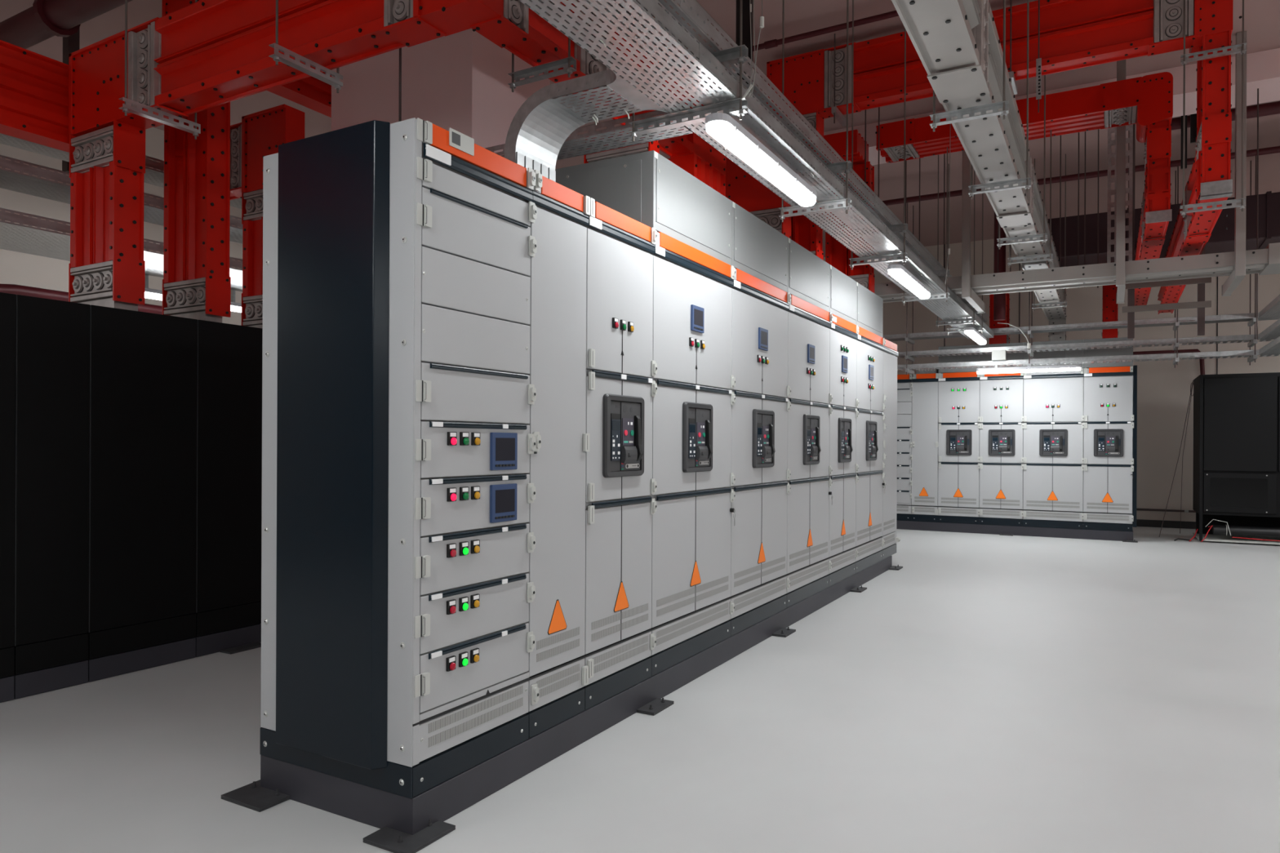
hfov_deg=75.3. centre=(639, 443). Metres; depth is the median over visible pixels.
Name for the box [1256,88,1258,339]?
rod
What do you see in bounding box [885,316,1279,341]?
tray
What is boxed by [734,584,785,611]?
vent grille
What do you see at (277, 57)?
hanger
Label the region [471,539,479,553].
indicator light
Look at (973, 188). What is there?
hanger
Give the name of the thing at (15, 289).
pipe
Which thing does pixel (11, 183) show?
cable tray
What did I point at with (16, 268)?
wall
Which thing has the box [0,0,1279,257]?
ceiling
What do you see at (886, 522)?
vent grille
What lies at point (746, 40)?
bar
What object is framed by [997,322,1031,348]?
cable
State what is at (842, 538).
vent grille
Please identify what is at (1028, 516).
vent grille
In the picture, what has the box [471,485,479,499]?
indicator light
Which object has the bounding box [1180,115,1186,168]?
bar
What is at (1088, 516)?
vent grille
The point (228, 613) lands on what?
tall cabinet
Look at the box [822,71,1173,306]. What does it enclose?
busbar trunking
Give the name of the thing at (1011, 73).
bracket
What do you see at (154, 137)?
wall
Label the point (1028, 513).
vent grille
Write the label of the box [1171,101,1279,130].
pipe
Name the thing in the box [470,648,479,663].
indicator light
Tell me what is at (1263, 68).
ceiling beam
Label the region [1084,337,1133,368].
box
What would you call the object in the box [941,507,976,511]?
vent grille
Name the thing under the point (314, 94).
busbar trunking
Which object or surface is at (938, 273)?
hanger
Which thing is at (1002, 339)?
busbar riser
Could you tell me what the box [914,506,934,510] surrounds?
vent grille
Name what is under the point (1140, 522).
baseboard
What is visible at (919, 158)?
rod
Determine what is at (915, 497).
vent grille
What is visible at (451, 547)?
indicator light
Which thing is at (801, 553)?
vent grille
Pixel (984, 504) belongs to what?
vent grille
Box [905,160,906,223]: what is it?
rod
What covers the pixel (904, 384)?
tall cabinet
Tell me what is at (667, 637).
vent grille
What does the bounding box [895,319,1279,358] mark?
cable tray
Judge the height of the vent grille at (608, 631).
0.031 m
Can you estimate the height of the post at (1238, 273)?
2.023 m
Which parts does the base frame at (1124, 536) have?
floor plate, floor plate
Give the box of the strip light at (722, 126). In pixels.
[705,112,817,206]
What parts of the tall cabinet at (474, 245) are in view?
raised panel, side panel, corner post, rating plate, vent panel, compartment door, compartment door, compartment door, compartment door, compartment door, compartment door, compartment door, compartment door, compartment door, compartment door, handle rail, handle rail, header panel, handle rail, handle rail, handle rail, handle rail, handle rail, handle rail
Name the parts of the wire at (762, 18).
hook plate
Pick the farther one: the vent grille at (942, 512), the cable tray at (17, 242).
the vent grille at (942, 512)
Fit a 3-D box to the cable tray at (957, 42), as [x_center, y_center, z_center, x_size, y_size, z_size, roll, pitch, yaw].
[2.861,-1.767,6.307,0.252,0.720,11.940,0,0,29]
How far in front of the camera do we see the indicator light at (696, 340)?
4.38 m
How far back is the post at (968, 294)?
7.92 m
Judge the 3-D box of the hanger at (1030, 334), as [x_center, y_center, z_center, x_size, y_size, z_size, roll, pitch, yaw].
[5.174,-2.177,10.973,0.040,2.459,0.460,0,0,29]
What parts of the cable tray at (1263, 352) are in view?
rail, rail, splice plate, rail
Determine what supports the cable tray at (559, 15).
on the hanger at (842, 166)
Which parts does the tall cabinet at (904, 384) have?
header panel, vent panel, handle rail, handle rail, compartment door, compartment door, compartment door, compartment door, compartment door, compartment door, compartment door, compartment door, compartment door, compartment door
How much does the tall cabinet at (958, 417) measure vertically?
2.150 m
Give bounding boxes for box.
[555,150,732,265]
[731,201,787,292]
[786,237,829,311]
[829,264,856,324]
[856,281,883,337]
[938,344,980,373]
[979,342,1023,368]
[991,350,1006,360]
[1023,339,1084,368]
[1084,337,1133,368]
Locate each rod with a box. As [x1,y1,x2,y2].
[398,47,401,121]
[864,109,866,222]
[877,106,879,214]
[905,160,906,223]
[919,158,919,256]
[943,153,945,267]
[997,220,999,272]
[1035,0,1041,112]
[1059,135,1061,266]
[1077,132,1079,288]
[1084,131,1085,265]
[1097,128,1099,288]
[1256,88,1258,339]
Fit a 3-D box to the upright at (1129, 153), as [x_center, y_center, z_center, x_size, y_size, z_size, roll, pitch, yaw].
[4.688,-2.543,7.975,0.093,1.728,0.040,0,0,29]
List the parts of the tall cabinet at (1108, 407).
vent panel, door, door, handle rail, handle rail, door, header panel, handle rail, status panel, charging handle, side panel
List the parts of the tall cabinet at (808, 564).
vent panel, door, door, door, handle rail, handle rail, handle rail, header panel, status panel, charging handle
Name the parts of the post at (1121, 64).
arm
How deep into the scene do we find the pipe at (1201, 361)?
12.43 m
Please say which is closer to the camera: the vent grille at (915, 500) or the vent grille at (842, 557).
the vent grille at (842, 557)
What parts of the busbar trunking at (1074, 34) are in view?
casing, plate, plate, plate, plate, casing, plate, casing, plate, casing, casing, casing, plate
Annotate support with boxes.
[1122,124,1211,338]
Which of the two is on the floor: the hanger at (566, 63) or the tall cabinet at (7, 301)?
the tall cabinet at (7, 301)
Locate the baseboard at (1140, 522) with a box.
[897,513,1195,528]
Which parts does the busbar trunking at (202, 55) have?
plate, plate, casing, plate, plate, plate, plate, casing, plate, plate, casing, plate, plate, casing, casing, plate, casing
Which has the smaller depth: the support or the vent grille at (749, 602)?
the vent grille at (749, 602)
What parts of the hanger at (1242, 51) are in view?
threaded rod, threaded rod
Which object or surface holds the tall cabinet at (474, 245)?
on the floor
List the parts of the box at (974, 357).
plate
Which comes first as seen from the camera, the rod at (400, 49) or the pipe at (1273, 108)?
the rod at (400, 49)
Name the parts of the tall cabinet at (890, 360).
door, vent panel, header panel, handle rail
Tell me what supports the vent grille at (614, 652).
attached to the tall cabinet at (620, 368)
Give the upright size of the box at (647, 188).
0.378 m
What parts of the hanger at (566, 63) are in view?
threaded rod, threaded rod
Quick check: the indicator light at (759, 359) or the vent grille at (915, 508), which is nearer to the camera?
the indicator light at (759, 359)
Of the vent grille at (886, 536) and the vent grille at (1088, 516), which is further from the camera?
the vent grille at (1088, 516)
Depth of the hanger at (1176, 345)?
10.00 m
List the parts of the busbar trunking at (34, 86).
casing, casing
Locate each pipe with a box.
[0,0,132,48]
[0,284,162,314]
[752,10,898,51]
[882,146,1279,205]
[993,211,1005,320]
[1133,349,1204,374]
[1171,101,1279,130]
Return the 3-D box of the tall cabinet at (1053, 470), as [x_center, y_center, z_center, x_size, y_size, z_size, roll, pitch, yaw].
[5.764,0.072,11.524,0.742,2.150,0.784,0,0,29]
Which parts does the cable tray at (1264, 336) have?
rail, rail, splice plate, rail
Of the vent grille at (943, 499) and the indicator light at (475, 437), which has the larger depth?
the vent grille at (943, 499)
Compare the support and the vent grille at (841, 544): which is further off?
the support
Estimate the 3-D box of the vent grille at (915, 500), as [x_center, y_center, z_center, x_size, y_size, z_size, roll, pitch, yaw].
[4.133,0.844,12.047,0.279,0.031,0.001,0,0,29]
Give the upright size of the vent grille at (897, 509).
0.031 m
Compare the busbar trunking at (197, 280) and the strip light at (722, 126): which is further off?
the busbar trunking at (197, 280)
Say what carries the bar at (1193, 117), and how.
hanging from the ceiling
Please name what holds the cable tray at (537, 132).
attached to the cable tray at (559, 15)
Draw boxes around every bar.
[735,0,753,117]
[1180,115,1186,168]
[1190,113,1196,142]
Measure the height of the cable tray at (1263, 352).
0.060 m
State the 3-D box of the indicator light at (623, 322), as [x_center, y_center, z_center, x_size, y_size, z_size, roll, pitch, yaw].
[-0.075,-0.531,3.725,0.011,0.045,0.038,0,0,29]
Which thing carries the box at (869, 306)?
on the tall cabinet at (869, 542)
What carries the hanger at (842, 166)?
hanging from the ceiling
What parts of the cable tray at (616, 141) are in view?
rail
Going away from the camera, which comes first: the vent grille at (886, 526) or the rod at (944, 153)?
the vent grille at (886, 526)
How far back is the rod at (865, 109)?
7.49 m
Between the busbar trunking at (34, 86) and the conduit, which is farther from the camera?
the conduit
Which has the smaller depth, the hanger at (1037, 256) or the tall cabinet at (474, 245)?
the tall cabinet at (474, 245)
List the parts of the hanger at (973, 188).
threaded rod, threaded rod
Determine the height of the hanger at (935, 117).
1.824 m
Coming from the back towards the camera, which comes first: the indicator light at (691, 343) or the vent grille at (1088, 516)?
the vent grille at (1088, 516)
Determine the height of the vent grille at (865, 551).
0.030 m
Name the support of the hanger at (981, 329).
hanging from the ceiling
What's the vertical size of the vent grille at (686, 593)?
0.032 m
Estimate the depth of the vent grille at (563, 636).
3.30 m
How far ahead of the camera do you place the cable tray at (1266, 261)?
7.52 m
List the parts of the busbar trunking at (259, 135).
casing, plate, plate, plate, plate, casing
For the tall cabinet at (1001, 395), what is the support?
on the floor
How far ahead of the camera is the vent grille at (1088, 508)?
10.91 m
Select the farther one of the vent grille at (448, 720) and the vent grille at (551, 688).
the vent grille at (551, 688)
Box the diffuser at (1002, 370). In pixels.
[976,367,1080,373]
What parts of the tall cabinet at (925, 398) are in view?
vent panel, handle rail, header panel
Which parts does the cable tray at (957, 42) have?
casing, plate, casing, plate, casing, casing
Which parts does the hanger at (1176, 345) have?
threaded rod, cross arm, cross arm, cross arm, threaded rod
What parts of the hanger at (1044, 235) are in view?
threaded rod, threaded rod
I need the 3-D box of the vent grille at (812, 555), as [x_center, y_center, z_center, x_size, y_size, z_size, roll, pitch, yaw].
[1.245,0.831,6.079,0.001,0.031,0.890,0,0,29]
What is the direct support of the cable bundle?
on the floor
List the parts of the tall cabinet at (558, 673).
vent panel, handle rail, header panel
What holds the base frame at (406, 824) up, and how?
on the floor
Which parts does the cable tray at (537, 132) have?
bend plate, rail, rail, reducer plate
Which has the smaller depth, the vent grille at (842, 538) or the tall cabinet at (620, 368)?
the tall cabinet at (620, 368)
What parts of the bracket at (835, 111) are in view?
threaded rod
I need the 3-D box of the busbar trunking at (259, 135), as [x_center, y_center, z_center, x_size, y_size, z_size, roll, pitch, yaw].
[-2.842,-1.474,5.832,1.272,1.517,0.182,0,0,29]
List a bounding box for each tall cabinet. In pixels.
[0,292,16,702]
[13,294,89,698]
[86,305,197,681]
[195,320,262,657]
[259,117,537,798]
[524,169,590,738]
[582,197,657,710]
[648,231,735,676]
[728,268,791,636]
[784,294,832,608]
[826,314,859,586]
[853,326,885,573]
[880,338,900,559]
[896,373,912,520]
[911,373,938,522]
[937,372,980,524]
[979,373,1024,526]
[1022,368,1084,528]
[1083,364,1137,531]
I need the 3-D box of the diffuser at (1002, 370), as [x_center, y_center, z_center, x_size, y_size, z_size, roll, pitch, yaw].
[5.010,-0.935,10.724,1.224,0.034,0.100,0,0,29]
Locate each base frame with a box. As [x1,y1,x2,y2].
[219,641,261,654]
[221,555,902,852]
[896,520,1137,542]
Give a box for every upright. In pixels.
[1106,127,1116,262]
[1124,124,1133,261]
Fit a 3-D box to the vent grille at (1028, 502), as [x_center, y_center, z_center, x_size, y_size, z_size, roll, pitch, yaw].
[5.588,0.802,11.225,0.646,0.032,0.001,0,0,29]
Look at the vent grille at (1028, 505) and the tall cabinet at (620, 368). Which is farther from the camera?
the vent grille at (1028, 505)
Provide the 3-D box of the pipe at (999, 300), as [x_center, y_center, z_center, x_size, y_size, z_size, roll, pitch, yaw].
[4.616,-2.490,10.635,0.139,1.820,0.139,0,0,29]
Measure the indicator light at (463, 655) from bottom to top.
0.045 m
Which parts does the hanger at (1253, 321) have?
threaded rod, cross arm, cross arm, cross arm, threaded rod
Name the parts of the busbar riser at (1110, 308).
plate, casing, casing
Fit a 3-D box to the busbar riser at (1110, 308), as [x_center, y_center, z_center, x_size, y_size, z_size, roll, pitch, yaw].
[6.436,-1.786,11.350,0.202,0.790,0.464,0,0,29]
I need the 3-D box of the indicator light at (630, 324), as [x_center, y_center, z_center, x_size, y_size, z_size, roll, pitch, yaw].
[-0.038,-0.531,3.782,0.018,0.045,0.038,0,0,29]
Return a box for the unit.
[1192,372,1279,544]
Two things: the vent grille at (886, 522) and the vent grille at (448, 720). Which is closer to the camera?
the vent grille at (448, 720)
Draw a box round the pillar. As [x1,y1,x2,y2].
[331,28,550,155]
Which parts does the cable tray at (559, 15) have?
splice plate, splice plate, splice plate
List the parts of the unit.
post, panel, door panel, door panel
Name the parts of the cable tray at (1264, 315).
rail, rail, splice plate, rail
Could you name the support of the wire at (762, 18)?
hanging from the ceiling
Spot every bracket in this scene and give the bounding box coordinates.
[831,33,846,126]
[1008,0,1017,94]
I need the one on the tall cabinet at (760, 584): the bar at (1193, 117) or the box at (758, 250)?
the box at (758, 250)
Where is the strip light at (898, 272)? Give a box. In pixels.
[887,264,930,298]
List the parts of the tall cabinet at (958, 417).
handle rail, vent panel, handle rail, door, door, door, handle rail, header panel, status panel, charging handle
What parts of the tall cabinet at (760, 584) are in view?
vent panel, door, door, door, handle rail, handle rail, header panel, handle rail, status panel, name plate, charging handle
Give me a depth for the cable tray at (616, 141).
3.87 m
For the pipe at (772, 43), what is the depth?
6.65 m
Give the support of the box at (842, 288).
on the tall cabinet at (842, 553)
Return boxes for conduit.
[1136,508,1195,512]
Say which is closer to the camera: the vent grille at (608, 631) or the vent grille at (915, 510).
the vent grille at (608, 631)
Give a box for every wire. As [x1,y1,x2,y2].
[741,0,764,99]
[945,123,951,284]
[1159,380,1194,537]
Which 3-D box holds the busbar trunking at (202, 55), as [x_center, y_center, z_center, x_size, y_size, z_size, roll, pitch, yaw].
[-1.353,-1.466,5.064,3.082,1.514,2.514,0,0,29]
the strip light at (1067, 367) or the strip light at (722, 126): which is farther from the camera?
the strip light at (1067, 367)
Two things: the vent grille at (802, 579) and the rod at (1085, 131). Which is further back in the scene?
the rod at (1085, 131)
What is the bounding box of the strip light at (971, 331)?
[964,326,986,344]
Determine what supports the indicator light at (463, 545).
attached to the tall cabinet at (474, 245)
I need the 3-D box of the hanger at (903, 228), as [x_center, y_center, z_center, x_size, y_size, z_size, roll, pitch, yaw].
[1.799,-2.374,6.252,0.430,2.094,0.043,0,0,29]
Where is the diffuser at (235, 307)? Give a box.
[144,292,241,312]
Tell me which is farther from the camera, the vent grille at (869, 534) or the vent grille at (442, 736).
the vent grille at (869, 534)
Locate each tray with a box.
[0,133,241,208]
[0,155,242,244]
[0,207,242,291]
[484,110,693,159]
[504,69,668,182]
[519,0,993,338]
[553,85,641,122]
[585,0,987,322]
[874,242,1279,302]
[883,294,1279,341]
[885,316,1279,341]
[891,0,1066,341]
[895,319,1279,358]
[895,338,1275,358]
[897,336,1279,370]
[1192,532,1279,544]
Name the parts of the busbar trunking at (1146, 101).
casing, casing, plate, casing, plate, plate, casing, plate, plate, casing, plate, casing, casing, casing, plate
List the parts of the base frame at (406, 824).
floor plate, floor plate, floor plate, floor plate, floor plate, floor plate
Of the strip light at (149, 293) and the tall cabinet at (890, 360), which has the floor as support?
the tall cabinet at (890, 360)
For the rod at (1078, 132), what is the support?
hanging from the ceiling
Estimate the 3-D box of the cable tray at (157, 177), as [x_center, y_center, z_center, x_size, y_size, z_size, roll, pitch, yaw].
[-3.850,-2.032,5.828,0.357,0.090,10.500,0,0,29]
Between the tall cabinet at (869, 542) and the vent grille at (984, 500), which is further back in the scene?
the vent grille at (984, 500)
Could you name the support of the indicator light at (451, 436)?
attached to the tall cabinet at (474, 245)
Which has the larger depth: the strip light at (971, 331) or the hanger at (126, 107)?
the strip light at (971, 331)
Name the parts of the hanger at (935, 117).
threaded rod, threaded rod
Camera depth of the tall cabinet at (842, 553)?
6.81 m
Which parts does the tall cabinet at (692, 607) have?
vent panel, door, door, door, handle rail, handle rail, header panel, handle rail, status panel, name plate, charging handle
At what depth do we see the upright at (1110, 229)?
8.03 m
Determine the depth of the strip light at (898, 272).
6.67 m
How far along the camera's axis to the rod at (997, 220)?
9.44 m
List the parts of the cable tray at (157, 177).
rail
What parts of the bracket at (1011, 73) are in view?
threaded rod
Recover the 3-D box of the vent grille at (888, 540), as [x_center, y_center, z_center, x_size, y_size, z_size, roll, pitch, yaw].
[2.490,0.978,8.281,0.001,0.030,0.476,0,0,29]
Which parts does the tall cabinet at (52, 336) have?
panel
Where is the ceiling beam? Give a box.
[823,48,1279,165]
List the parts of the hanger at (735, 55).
threaded rod, threaded rod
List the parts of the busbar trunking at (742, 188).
plate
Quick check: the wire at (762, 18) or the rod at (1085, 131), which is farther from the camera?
the rod at (1085, 131)
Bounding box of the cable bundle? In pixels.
[1173,528,1198,542]
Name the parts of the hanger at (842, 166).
threaded rod, threaded rod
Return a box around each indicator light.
[445,655,455,671]
[446,487,456,502]
[446,542,456,557]
[446,599,456,614]
[447,431,457,445]
[458,541,468,555]
[458,596,468,611]
[458,651,468,667]
[459,431,469,445]
[459,486,468,500]
[470,593,479,608]
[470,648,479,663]
[471,432,480,445]
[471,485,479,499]
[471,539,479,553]
[612,317,618,328]
[620,320,626,330]
[627,321,634,332]
[688,337,694,346]
[694,338,699,347]
[700,340,705,349]
[757,355,761,362]
[760,355,764,363]
[764,356,768,364]
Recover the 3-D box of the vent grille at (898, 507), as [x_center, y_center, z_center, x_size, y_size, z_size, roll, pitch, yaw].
[3.705,0.940,12.290,0.535,0.030,0.001,0,0,29]
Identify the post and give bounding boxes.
[62,26,79,173]
[961,150,985,313]
[1115,59,1125,303]
[1222,31,1246,296]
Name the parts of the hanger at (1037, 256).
threaded rod, threaded rod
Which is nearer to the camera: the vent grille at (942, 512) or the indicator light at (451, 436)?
the indicator light at (451, 436)
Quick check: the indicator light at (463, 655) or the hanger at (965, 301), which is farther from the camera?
the hanger at (965, 301)
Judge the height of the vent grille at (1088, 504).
0.032 m
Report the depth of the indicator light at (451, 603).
2.75 m
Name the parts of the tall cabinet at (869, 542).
vent panel, door, door, door, handle rail, handle rail, handle rail, header panel, status panel, charging handle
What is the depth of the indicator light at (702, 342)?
4.44 m
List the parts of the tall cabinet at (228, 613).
panel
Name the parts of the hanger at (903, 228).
threaded rod, threaded rod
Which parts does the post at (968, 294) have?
post, arm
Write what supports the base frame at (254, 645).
on the floor
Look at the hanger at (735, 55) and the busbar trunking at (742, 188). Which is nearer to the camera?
the hanger at (735, 55)
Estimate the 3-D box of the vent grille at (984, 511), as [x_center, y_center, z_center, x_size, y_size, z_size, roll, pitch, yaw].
[5.025,0.951,11.543,0.475,0.030,0.001,0,0,29]
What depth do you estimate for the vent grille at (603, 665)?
3.72 m
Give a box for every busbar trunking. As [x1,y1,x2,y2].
[0,40,69,152]
[68,0,725,311]
[161,0,231,322]
[230,104,304,328]
[266,72,331,117]
[667,135,791,239]
[766,0,1241,314]
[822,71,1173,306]
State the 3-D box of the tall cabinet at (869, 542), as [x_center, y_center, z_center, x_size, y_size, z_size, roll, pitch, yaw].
[1.816,0.054,7.786,0.784,2.150,0.985,0,0,29]
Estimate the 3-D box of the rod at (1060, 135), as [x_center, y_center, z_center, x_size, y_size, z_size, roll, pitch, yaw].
[4.450,-2.520,8.776,0.012,1.779,0.012,0,0,29]
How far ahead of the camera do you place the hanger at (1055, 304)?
9.78 m
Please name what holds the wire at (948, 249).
hanging from the ceiling
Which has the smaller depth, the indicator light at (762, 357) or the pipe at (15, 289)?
the indicator light at (762, 357)
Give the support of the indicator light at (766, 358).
attached to the tall cabinet at (760, 584)
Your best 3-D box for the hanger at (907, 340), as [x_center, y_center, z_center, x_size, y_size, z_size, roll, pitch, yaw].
[3.825,-2.183,11.736,0.040,2.459,0.460,0,0,29]
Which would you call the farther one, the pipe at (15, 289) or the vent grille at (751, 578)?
the pipe at (15, 289)
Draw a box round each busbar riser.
[988,293,1010,344]
[1101,284,1118,338]
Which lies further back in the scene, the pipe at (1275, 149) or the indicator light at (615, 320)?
the pipe at (1275, 149)
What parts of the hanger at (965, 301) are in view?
threaded rod, threaded rod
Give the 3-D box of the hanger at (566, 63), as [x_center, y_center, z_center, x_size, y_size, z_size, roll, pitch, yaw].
[-0.452,-2.542,3.826,0.360,1.779,0.043,0,0,29]
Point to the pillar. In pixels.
(459, 82)
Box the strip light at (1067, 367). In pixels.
[976,361,1080,373]
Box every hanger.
[118,0,200,139]
[268,0,342,93]
[507,8,576,92]
[628,0,747,142]
[778,0,851,222]
[848,0,907,270]
[901,146,949,305]
[904,203,915,377]
[929,0,1008,131]
[935,155,976,328]
[946,164,984,335]
[968,0,1031,199]
[996,75,1047,248]
[1007,129,1053,267]
[1027,291,1033,373]
[1031,154,1066,311]
[1173,166,1179,368]
[1179,0,1246,217]
[1247,155,1257,365]
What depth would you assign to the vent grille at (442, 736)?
2.87 m
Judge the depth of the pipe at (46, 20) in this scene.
5.51 m
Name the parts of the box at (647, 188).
plate, plate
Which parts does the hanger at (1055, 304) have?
threaded rod, threaded rod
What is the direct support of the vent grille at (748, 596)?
attached to the tall cabinet at (760, 584)
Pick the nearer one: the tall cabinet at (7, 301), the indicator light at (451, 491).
the indicator light at (451, 491)
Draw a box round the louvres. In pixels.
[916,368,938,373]
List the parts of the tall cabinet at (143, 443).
panel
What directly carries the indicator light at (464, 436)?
attached to the tall cabinet at (474, 245)
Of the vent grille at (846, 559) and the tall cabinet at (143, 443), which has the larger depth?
the vent grille at (846, 559)
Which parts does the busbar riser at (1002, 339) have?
plate, casing, casing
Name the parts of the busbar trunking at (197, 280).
plate, casing, plate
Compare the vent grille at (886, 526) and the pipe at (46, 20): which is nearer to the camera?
the pipe at (46, 20)
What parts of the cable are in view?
knob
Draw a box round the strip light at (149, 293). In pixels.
[144,274,241,312]
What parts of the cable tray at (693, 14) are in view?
splice plate, rail, splice plate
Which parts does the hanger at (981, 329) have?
threaded rod, threaded rod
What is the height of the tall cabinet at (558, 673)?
2.157 m
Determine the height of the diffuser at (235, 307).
0.034 m
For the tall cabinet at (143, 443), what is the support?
on the floor
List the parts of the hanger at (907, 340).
threaded rod, cross arm, cross arm, cross arm, threaded rod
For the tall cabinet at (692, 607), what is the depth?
4.33 m
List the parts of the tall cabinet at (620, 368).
vent panel, door, door, door, handle rail, handle rail, handle rail, header panel, status panel, name plate, charging handle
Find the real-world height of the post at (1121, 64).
2.023 m
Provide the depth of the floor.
3.52 m
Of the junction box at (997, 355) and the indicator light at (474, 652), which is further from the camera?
the junction box at (997, 355)
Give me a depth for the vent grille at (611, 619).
3.71 m
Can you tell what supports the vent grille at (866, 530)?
attached to the tall cabinet at (869, 542)
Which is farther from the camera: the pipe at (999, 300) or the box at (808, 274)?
the pipe at (999, 300)
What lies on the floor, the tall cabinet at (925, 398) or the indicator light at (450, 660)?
the tall cabinet at (925, 398)
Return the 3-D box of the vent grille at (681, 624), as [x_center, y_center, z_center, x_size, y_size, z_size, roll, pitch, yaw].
[0.294,0.930,4.399,0.001,0.030,0.872,0,0,29]
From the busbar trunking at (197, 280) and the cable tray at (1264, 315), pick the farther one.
the cable tray at (1264, 315)
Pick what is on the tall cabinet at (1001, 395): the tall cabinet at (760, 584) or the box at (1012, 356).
the box at (1012, 356)
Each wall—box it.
[0,141,70,292]
[143,127,242,325]
[823,239,1279,521]
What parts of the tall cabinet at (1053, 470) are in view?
handle rail, vent panel, door, door, door, handle rail, header panel, handle rail, status panel, charging handle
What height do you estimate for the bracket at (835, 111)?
0.748 m
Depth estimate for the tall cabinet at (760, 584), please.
5.18 m
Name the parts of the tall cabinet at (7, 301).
panel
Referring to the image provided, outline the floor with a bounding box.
[0,526,1279,852]
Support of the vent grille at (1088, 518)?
attached to the tall cabinet at (1108, 407)
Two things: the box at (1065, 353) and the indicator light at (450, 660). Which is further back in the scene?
the box at (1065, 353)
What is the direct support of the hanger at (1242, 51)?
hanging from the ceiling
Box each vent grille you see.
[427,697,523,747]
[428,685,523,733]
[536,626,579,649]
[536,638,579,662]
[536,663,579,688]
[539,672,579,697]
[591,603,648,630]
[591,613,648,641]
[591,635,648,664]
[593,643,648,673]
[656,575,728,606]
[656,584,728,617]
[656,602,728,638]
[656,608,728,645]
[733,556,785,579]
[733,563,785,587]
[733,578,785,604]
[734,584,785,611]
[789,542,827,559]
[789,547,827,566]
[789,561,827,581]
[790,566,827,586]
[831,532,854,544]
[831,537,854,550]
[831,550,854,563]
[831,554,854,568]
[857,523,881,535]
[857,528,881,540]
[857,538,881,551]
[857,542,881,556]
[883,519,894,525]
[883,523,894,530]
[883,533,894,540]
[884,537,894,544]
[896,506,908,508]
[896,508,908,511]
[914,496,934,499]
[914,499,934,502]
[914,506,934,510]
[914,509,934,512]
[941,497,976,501]
[941,501,976,504]
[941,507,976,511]
[941,511,976,514]
[982,498,1019,502]
[982,502,1019,506]
[982,510,1019,513]
[982,512,1019,515]
[1026,500,1079,504]
[1026,503,1079,508]
[1026,511,1079,515]
[1026,514,1079,519]
[1086,506,1128,510]
[1086,514,1128,518]
[1086,516,1128,520]
[1087,502,1128,506]
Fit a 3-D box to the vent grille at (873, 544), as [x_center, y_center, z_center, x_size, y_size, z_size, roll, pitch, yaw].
[2.112,0.938,7.613,0.001,0.030,0.889,0,0,29]
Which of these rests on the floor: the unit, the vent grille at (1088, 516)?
the unit
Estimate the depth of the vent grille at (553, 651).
3.30 m
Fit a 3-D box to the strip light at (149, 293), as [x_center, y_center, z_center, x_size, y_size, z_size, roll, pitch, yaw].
[-3.879,-1.294,7.164,0.114,0.186,1.300,0,0,29]
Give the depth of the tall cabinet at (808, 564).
6.02 m
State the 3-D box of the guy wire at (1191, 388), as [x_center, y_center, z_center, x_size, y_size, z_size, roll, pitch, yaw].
[7.373,0.213,11.238,0.761,2.102,0.336,0,0,-39]
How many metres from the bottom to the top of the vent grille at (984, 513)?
0.030 m
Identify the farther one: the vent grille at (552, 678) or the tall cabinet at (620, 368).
the tall cabinet at (620, 368)
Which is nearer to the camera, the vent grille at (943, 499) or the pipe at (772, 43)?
the pipe at (772, 43)
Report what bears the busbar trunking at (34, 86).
attached to the busbar trunking at (202, 55)
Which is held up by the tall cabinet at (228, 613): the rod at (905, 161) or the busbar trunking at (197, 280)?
the busbar trunking at (197, 280)
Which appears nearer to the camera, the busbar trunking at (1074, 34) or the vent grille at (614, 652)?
the vent grille at (614, 652)
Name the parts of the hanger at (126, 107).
threaded rod, threaded rod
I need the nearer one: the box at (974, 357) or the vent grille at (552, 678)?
the vent grille at (552, 678)
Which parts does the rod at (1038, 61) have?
rod, plate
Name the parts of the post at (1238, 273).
arm, post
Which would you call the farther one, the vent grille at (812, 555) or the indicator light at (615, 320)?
the vent grille at (812, 555)
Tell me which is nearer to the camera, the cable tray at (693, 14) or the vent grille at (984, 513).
the cable tray at (693, 14)
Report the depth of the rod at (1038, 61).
6.16 m
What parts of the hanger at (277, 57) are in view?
threaded rod, threaded rod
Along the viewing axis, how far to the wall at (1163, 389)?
12.68 m
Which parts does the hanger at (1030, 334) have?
threaded rod, cross arm, cross arm, threaded rod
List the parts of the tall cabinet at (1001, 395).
vent panel, door, door, handle rail, door, handle rail, header panel, handle rail, status panel, charging handle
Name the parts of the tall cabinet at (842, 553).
rating plate, vent panel, door, door, door, handle rail, handle rail, header panel, handle rail, status panel, charging handle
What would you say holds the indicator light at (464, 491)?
attached to the tall cabinet at (474, 245)
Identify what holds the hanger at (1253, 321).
hanging from the ceiling
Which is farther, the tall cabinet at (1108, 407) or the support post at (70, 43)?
the tall cabinet at (1108, 407)
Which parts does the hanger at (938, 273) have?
threaded rod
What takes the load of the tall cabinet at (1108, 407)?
on the floor

